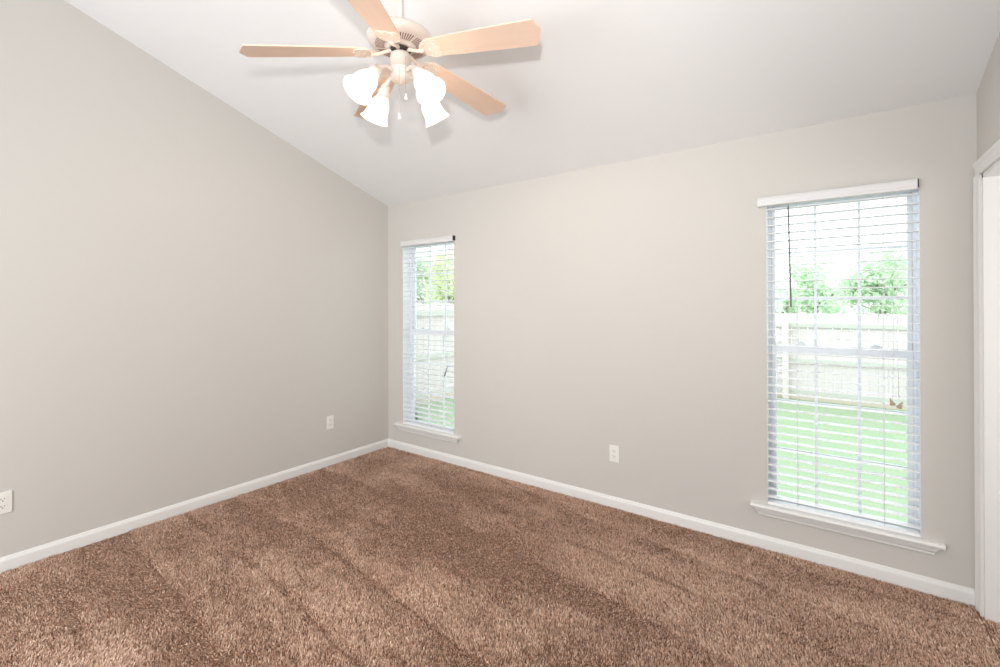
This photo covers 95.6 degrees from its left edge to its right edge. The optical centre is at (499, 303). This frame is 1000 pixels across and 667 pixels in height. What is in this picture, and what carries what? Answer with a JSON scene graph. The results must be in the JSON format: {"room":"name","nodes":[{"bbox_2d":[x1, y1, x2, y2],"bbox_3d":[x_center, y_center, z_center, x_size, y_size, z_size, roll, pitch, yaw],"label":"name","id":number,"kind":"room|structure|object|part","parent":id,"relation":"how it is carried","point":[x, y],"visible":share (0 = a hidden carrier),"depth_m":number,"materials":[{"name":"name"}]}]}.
{"room":"empty bedroom","nodes":[
{"label":"empty bedroom","id":0,"kind":"room"},
{"bbox_2d":[0,0,387,557],"bbox_3d":[-2.668,-0.561,2.636,0.160,4.130,5.000,0,0,36],"label":"wall","id":1,"kind":"structure","parent":0,"point":[189,296],"depth_m":3.01,"materials":[{"name":"grey paint"}]},
{"bbox_2d":[0,490,11,513],"bbox_3d":[-2.689,1.080,2.453,0.008,0.117,0.072,0,0,36],"label":"electrical outlet","id":2,"kind":"object","parent":1,"relation":"attached to","point":[5,497],"visible":1,"depth_m":2.46,"materials":[{"name":"white plastic"}]},
{"bbox_2d":[0,504,6,509],"bbox_3d":[-2.687,1.100,2.451,0.002,0.029,0.033,0,0,36],"label":"receptacle","id":3,"kind":"object","parent":2,"relation":"attached to","point":[2,506],"depth_m":2.45,"materials":[{"name":"white plastic"}]},
{"bbox_2d":[0,496,6,502],"bbox_3d":[-2.687,1.061,2.451,0.002,0.029,0.033,0,0,36],"label":"receptacle","id":4,"kind":"object","parent":2,"relation":"attached to","point":[3,499],"depth_m":2.45,"materials":[{"name":"white plastic"}]},
{"bbox_2d":[0,439,387,572],"bbox_3d":[-2.592,1.419,2.580,0.014,0.091,5.000,0,0,36],"label":"baseboard","id":5,"kind":"structure","parent":1,"relation":"attached to","point":[82,539],"depth_m":3.04,"materials":[{"name":"white paint"}]},
{"bbox_2d":[326,415,333,429],"bbox_3d":[-1.523,1.068,4.069,0.008,0.117,0.072,0,0,36],"label":"electrical outlet","id":6,"kind":"object","parent":1,"relation":"attached to","point":[329,419],"visible":1,"depth_m":4.06,"materials":[{"name":"white plastic"}]},
{"bbox_2d":[0,447,999,666],"bbox_3d":[-0.246,1.474,0.886,6.122,0.060,5.320,0,0,36],"label":"floor","id":7,"kind":"structure","parent":0,"point":[451,536],"depth_m":2.27,"materials":[{"name":"brown carpet"}]},
{"bbox_2d":[0,446,999,666],"bbox_3d":[-0.898,1.442,1.343,4.178,0.023,4.990,0,0,36],"label":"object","id":8,"kind":"structure","parent":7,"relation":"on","point":[403,464],"depth_m":2.24,"materials":[{"name":"brown carpet"}]},
{"bbox_2d":[982,617,999,654],"bbox_3d":[2.462,1.432,1.024,1.675,0.020,1.574,0,0,36],"label":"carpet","id":9,"kind":"structure","parent":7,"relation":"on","point":[990,623],"depth_m":1.98,"materials":[{"name":"brown carpet"}]},
{"bbox_2d":[65,0,999,205],"bbox_3d":[-0.903,-1.873,1.362,4.522,1.866,5.320,0,0,36],"label":"ceiling","id":10,"kind":"structure","parent":0,"point":[604,82],"depth_m":2.52,"materials":[{"name":"white paint"}]},
{"bbox_2d":[239,0,540,127],"bbox_3d":[-0.417,-1.187,2.100,1.288,0.728,1.284,0,0,36],"label":"ceiling fan","id":11,"kind":"object","parent":10,"relation":"hanging from","point":[402,40],"visible":1,"depth_m":1.99,"materials":[{"name":"beige wood"}]},
{"bbox_3d":[-0.863,-1.111,2.000,0.534,0.006,0.143,-6,12,-12],"label":"blade","id":12,"kind":"part","parent":11,"relation":"part of","materials":[{"name":"brown wood"}]},
{"bbox_3d":[-0.601,-0.942,1.942,0.132,0.165,0.153,0,0,16],"label":"lamp shade","id":13,"kind":"part","parent":11,"relation":"part of","materials":[{"name":"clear glass"}]},
{"bbox_3d":[-0.499,-1.110,1.675,0.143,0.006,0.534,10,7,5],"label":"blade","id":14,"kind":"part","parent":11,"relation":"part of","materials":[{"name":"brown wood"}]},
{"bbox_3d":[-0.666,-1.115,2.446,0.143,0.006,0.534,-12,0,-31],"label":"blade","id":15,"kind":"part","parent":11,"relation":"part of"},
{"bbox_3d":[-0.613,-0.941,2.218,0.132,0.165,0.153,0,0,-21],"label":"lamp shade","id":16,"kind":"part","parent":11,"relation":"part of","materials":[{"name":"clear glass"}]},
{"bbox_3d":[-0.525,-1.026,2.013,0.057,0.084,0.127,0,0,42],"label":"lamp arm","id":17,"kind":"part","parent":11,"relation":"part of","materials":[{"name":"beige metal"}]},
{"bbox_3d":[-0.532,-1.026,2.155,0.127,0.084,0.057,0,0,42],"label":"lamp arm","id":18,"kind":"part","parent":11,"relation":"part of","materials":[{"name":"beige metal"}]},
{"bbox_3d":[-0.451,-0.960,2.036,0.003,0.217,0.009,0,0,-1],"label":"pull chain","id":19,"kind":"part","parent":11,"relation":"part of","materials":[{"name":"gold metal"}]},
{"bbox_3d":[-0.383,-1.026,2.019,0.127,0.084,0.057,0,0,42],"label":"lamp arm","id":20,"kind":"part","parent":11,"relation":"part of","materials":[{"name":"white metal"}]},
{"bbox_3d":[-0.338,-0.979,1.978,0.061,0.066,0.045,0,0,42],"label":"bulb","id":21,"kind":"part","parent":11,"relation":"part of","materials":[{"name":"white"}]},
{"bbox_3d":[-0.312,-0.942,1.943,0.153,0.165,0.132,0,0,16],"label":"lamp shade","id":22,"kind":"part","parent":11,"relation":"part of","materials":[{"name":"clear glass"}]},
{"bbox_3d":[-0.313,-0.942,2.232,0.132,0.165,0.153,0,0,16],"label":"lamp shade","id":23,"kind":"part","parent":11,"relation":"part of","materials":[{"name":"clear glass"}]},
{"bbox_3d":[-0.181,-1.117,2.397,0.143,0.006,0.534,-13,-14,40],"label":"blade","id":24,"kind":"part","parent":11,"relation":"part of","materials":[{"name":"brown wood"}]},
{"bbox_3d":[-0.078,-1.114,1.921,0.534,0.006,0.143,6,-7,24],"label":"blade","id":25,"kind":"part","parent":11,"relation":"part of","materials":[{"name":"brown wood"}]},
{"bbox_2d":[388,93,976,588],"bbox_3d":[0.613,0.253,3.449,4.522,2.490,0.160,0,0,36],"label":"wall","id":26,"kind":"structure","parent":0,"point":[623,304],"depth_m":2.96,"materials":[{"name":"grey paint"}]},
{"bbox_2d":[394,242,460,442],"bbox_3d":[-0.653,0.324,4.337,0.843,1.862,0.202,0,0,36],"label":"window","id":27,"kind":"structure","parent":26,"relation":"in","point":[409,298],"depth_m":4.51,"materials":[{"name":"white plastic"}]},
{"bbox_3d":[-0.612,0.305,4.394,0.677,1.823,0.060,0,0,36],"label":"frame","id":28,"kind":"part","parent":27,"relation":"part of","materials":[{"name":"white plastic"}]},
{"bbox_3d":[-0.617,0.736,4.385,0.605,0.874,0.004,0,0,36],"label":"pane","id":29,"kind":"part","parent":27,"relation":"part of","materials":[{"name":"clear glass"}]},
{"bbox_2d":[400,235,454,434],"bbox_3d":[-0.677,0.288,4.286,0.693,1.794,0.088,0,0,36],"label":"window blind","id":30,"kind":"object","parent":27,"relation":"attached to","point":[444,239],"visible":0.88,"depth_m":4.27,"materials":[{"name":"white plastic"}]},
{"bbox_3d":[-0.718,0.304,4.335,0.005,1.740,0.054,0,0,36],"label":"ladder cord","id":31,"kind":"part","parent":30,"relation":"part of","materials":[{"name":"white fabric"}]},
{"bbox_3d":[-0.674,1.177,4.303,0.671,0.017,0.050,0,0,36],"label":"rail","id":32,"kind":"part","parent":30,"relation":"part of","materials":[{"name":"white plastic"}]},
{"bbox_3d":[-0.540,0.303,4.207,0.005,1.740,0.054,0,0,36],"label":"ladder cord","id":33,"kind":"part","parent":30,"relation":"part of","materials":[{"name":"white fabric"}]},
{"bbox_3d":[-0.478,0.020,4.119,0.026,1.155,0.004,0,0,36],"label":"lift cord","id":34,"kind":"part","parent":30,"relation":"part of","materials":[{"name":"white fabric"}]},
{"bbox_3d":[-0.617,0.728,4.385,0.647,0.944,0.023,0,0,36],"label":"sash","id":35,"kind":"part","parent":27,"relation":"part of","materials":[{"name":"white plastic"}]},
{"bbox_3d":[-0.604,-0.146,4.407,0.647,0.890,0.022,0,0,36],"label":"sash","id":36,"kind":"part","parent":27,"relation":"part of","materials":[{"name":"clear glass"}]},
{"bbox_2d":[609,445,618,462],"bbox_3d":[0.807,1.062,3.204,0.072,0.117,0.008,0,0,36],"label":"electrical outlet","id":37,"kind":"object","parent":26,"relation":"attached to","point":[613,450],"visible":1,"depth_m":3.20,"materials":[{"name":"white plastic"}]},
{"bbox_2d":[388,439,974,606],"bbox_3d":[0.564,1.413,3.375,4.202,0.091,0.014,0,0,36],"label":"baseboard","id":38,"kind":"structure","parent":26,"relation":"attached to","point":[939,588],"depth_m":2.75,"materials":[{"name":"white paint"}]},
{"bbox_2d":[750,189,945,554],"bbox_3d":[1.870,0.313,2.515,0.832,1.862,0.202,0,0,36],"label":"window","id":39,"kind":"structure","parent":26,"relation":"in","point":[896,539],"depth_m":2.50,"materials":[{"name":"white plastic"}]},
{"bbox_2d":[757,179,920,537],"bbox_3d":[1.820,0.278,2.483,0.705,1.794,0.088,0,0,36],"label":"window blind","id":40,"kind":"object","parent":39,"relation":"attached to","point":[910,185],"visible":1,"depth_m":2.45,"materials":[{"name":"white plastic"}]},
{"bbox_3d":[1.699,0.294,2.590,0.005,1.740,0.054,0,0,36],"label":"ladder cord","id":41,"kind":"part","parent":40,"relation":"part of","materials":[{"name":"white fabric"}]},
{"bbox_3d":[1.849,1.166,2.481,0.660,0.017,0.050,0,0,36],"label":"rail","id":42,"kind":"part","parent":40,"relation":"part of","materials":[{"name":"white plastic"}]},
{"bbox_3d":[2.004,0.293,2.369,0.005,1.740,0.054,0,0,36],"label":"ladder cord","id":43,"kind":"part","parent":40,"relation":"part of","materials":[{"name":"white fabric"}]},
{"bbox_3d":[2.019,-0.035,2.316,0.026,1.065,0.004,0,0,36],"label":"lift cord","id":44,"kind":"part","parent":40,"relation":"part of","materials":[{"name":"white fabric"}]},
{"bbox_3d":[1.919,-0.157,2.586,0.636,0.890,0.022,0,0,36],"label":"sash","id":45,"kind":"part","parent":39,"relation":"part of","materials":[{"name":"clear glass"}]},
{"bbox_3d":[1.907,0.717,2.563,0.636,0.944,0.023,0,0,36],"label":"sash","id":46,"kind":"part","parent":39,"relation":"part of","materials":[{"name":"white plastic"}]},
{"bbox_2d":[977,32,999,170],"bbox_3d":[0.868,-0.576,0.082,0.160,4.130,5.000,0,0,36],"label":"wall","id":47,"kind":"structure","parent":0,"point":[988,93],"depth_m":1.98,"materials":[{"name":"grey paint"}]},
{"bbox_2d":[973,139,999,622],"bbox_3d":[2.023,0.389,1.690,0.178,2.103,1.008,0,0,36],"label":"door","id":48,"kind":"structure","parent":47,"relation":"in","point":[986,184],"depth_m":2.06,"materials":[{"name":"white paint"}]},
{"bbox_3d":[2.232,0.424,2.117,0.018,2.034,0.070,0,0,36],"label":"casing","id":49,"kind":"part","parent":48,"relation":"part of","materials":[{"name":"white paint"}]},
{"bbox_3d":[1.955,-0.628,1.740,0.018,0.068,1.008,0,0,36],"label":"head casing","id":50,"kind":"part","parent":48,"relation":"part of","materials":[{"name":"white paint"}]},
{"label":"outside","id":51,"kind":"structure","parent":0,"visible":0},
{"bbox_2d":[418,357,906,521],"bbox_3d":[2.701,1.905,16.753,36.000,0.320,23.820,0,0,36],"label":"lawn","id":52,"kind":"structure","parent":51,"point":[870,415],"depth_m":6.23,"materials":[{"name":"green plant"}]},
{"bbox_2d":[417,248,440,303],"bbox_3d":[-2.358,0.172,13.805,1.311,3.847,1.553,0,0,36],"label":"leafy tree","id":53,"kind":"object","parent":52,"relation":"on","point":[420,296],"visible":0.3,"depth_m":13.64,"materials":[{"name":"green plant"}]},
{"bbox_2d":[416,302,453,404],"bbox_3d":[-0.205,0.865,9.367,0.189,1.780,8.000,0,0,36],"label":"wooden fence","id":54,"kind":"object","parent":52,"relation":"on","point":[421,323],"visible":0.05,"depth_m":8.13,"materials":[{"name":"grey wood"}]},
{"bbox_3d":[-0.244,1.605,9.395,0.039,0.090,8.000,0,0,36],"label":"rail","id":55,"kind":"part","parent":54,"relation":"part of","materials":[{"name":"grey wood"}]},
{"bbox_3d":[-0.246,0.940,9.397,0.039,0.090,8.000,0,0,36],"label":"rail","id":56,"kind":"part","parent":54,"relation":"part of","materials":[{"name":"grey wood"}]},
{"bbox_3d":[-0.248,0.185,9.399,0.039,0.090,8.000,0,0,36],"label":"rail","id":57,"kind":"part","parent":54,"relation":"part of","materials":[{"name":"grey wood"}]},
{"bbox_2d":[419,246,453,303],"bbox_3d":[-1.350,0.305,11.566,1.403,3.565,1.559,0,0,-11],"label":"leafy tree","id":58,"kind":"object","parent":52,"relation":"on","point":[450,276],"visible":0.43,"depth_m":11.30,"materials":[{"name":"green plant"}]},
{"bbox_2d":[776,278,804,334],"bbox_3d":[7.163,0.700,11.623,1.162,2.734,1.306,0,0,36],"label":"leafy tree","id":59,"kind":"object","parent":52,"relation":"on","point":[782,293],"visible":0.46,"depth_m":11.38,"materials":[{"name":"green plant"}]},
{"bbox_2d":[776,248,846,319],"bbox_3d":[9.570,0.204,13.601,2.336,3.722,2.564,0,0,36],"label":"leafy tree","id":60,"kind":"object","parent":52,"relation":"on","point":[807,293],"visible":0.56,"depth_m":13.47,"materials":[{"name":"green plant"}]},
{"bbox_2d":[776,312,906,409],"bbox_3d":[6.475,1.114,9.514,10.400,1.849,0.189,0,0,36],"label":"wooden fence","id":61,"kind":"object","parent":52,"relation":"on","point":[876,320],"visible":0.15,"depth_m":9.24,"materials":[{"name":"grey wood"}]},
{"bbox_3d":[6.117,1.210,9.718,0.120,1.660,0.101,0,0,36],"label":"post","id":62,"kind":"part","parent":61,"relation":"part of","materials":[{"name":"beige wood"}]},
{"bbox_3d":[6.504,1.223,9.554,10.400,0.090,0.039,0,0,36],"label":"rail","id":63,"kind":"part","parent":61,"relation":"part of","materials":[{"name":"grey wood"}]},
{"bbox_3d":[6.503,0.468,9.556,10.400,0.090,0.039,0,0,36],"label":"rail","id":64,"kind":"part","parent":61,"relation":"part of","materials":[{"name":"grey wood"}]},
{"bbox_3d":[6.506,1.888,9.552,10.400,0.090,0.039,0,0,36],"label":"rail","id":65,"kind":"part","parent":61,"relation":"part of","materials":[{"name":"grey wood"}]},
{"bbox_2d":[828,230,906,333],"bbox_3d":[9.663,0.149,11.323,2.036,3.820,1.891,0,0,-4],"label":"leafy tree","id":66,"kind":"object","parent":52,"relation":"on","point":[887,255],"visible":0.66,"depth_m":11.18,"materials":[{"name":"green plant"}]}
]}

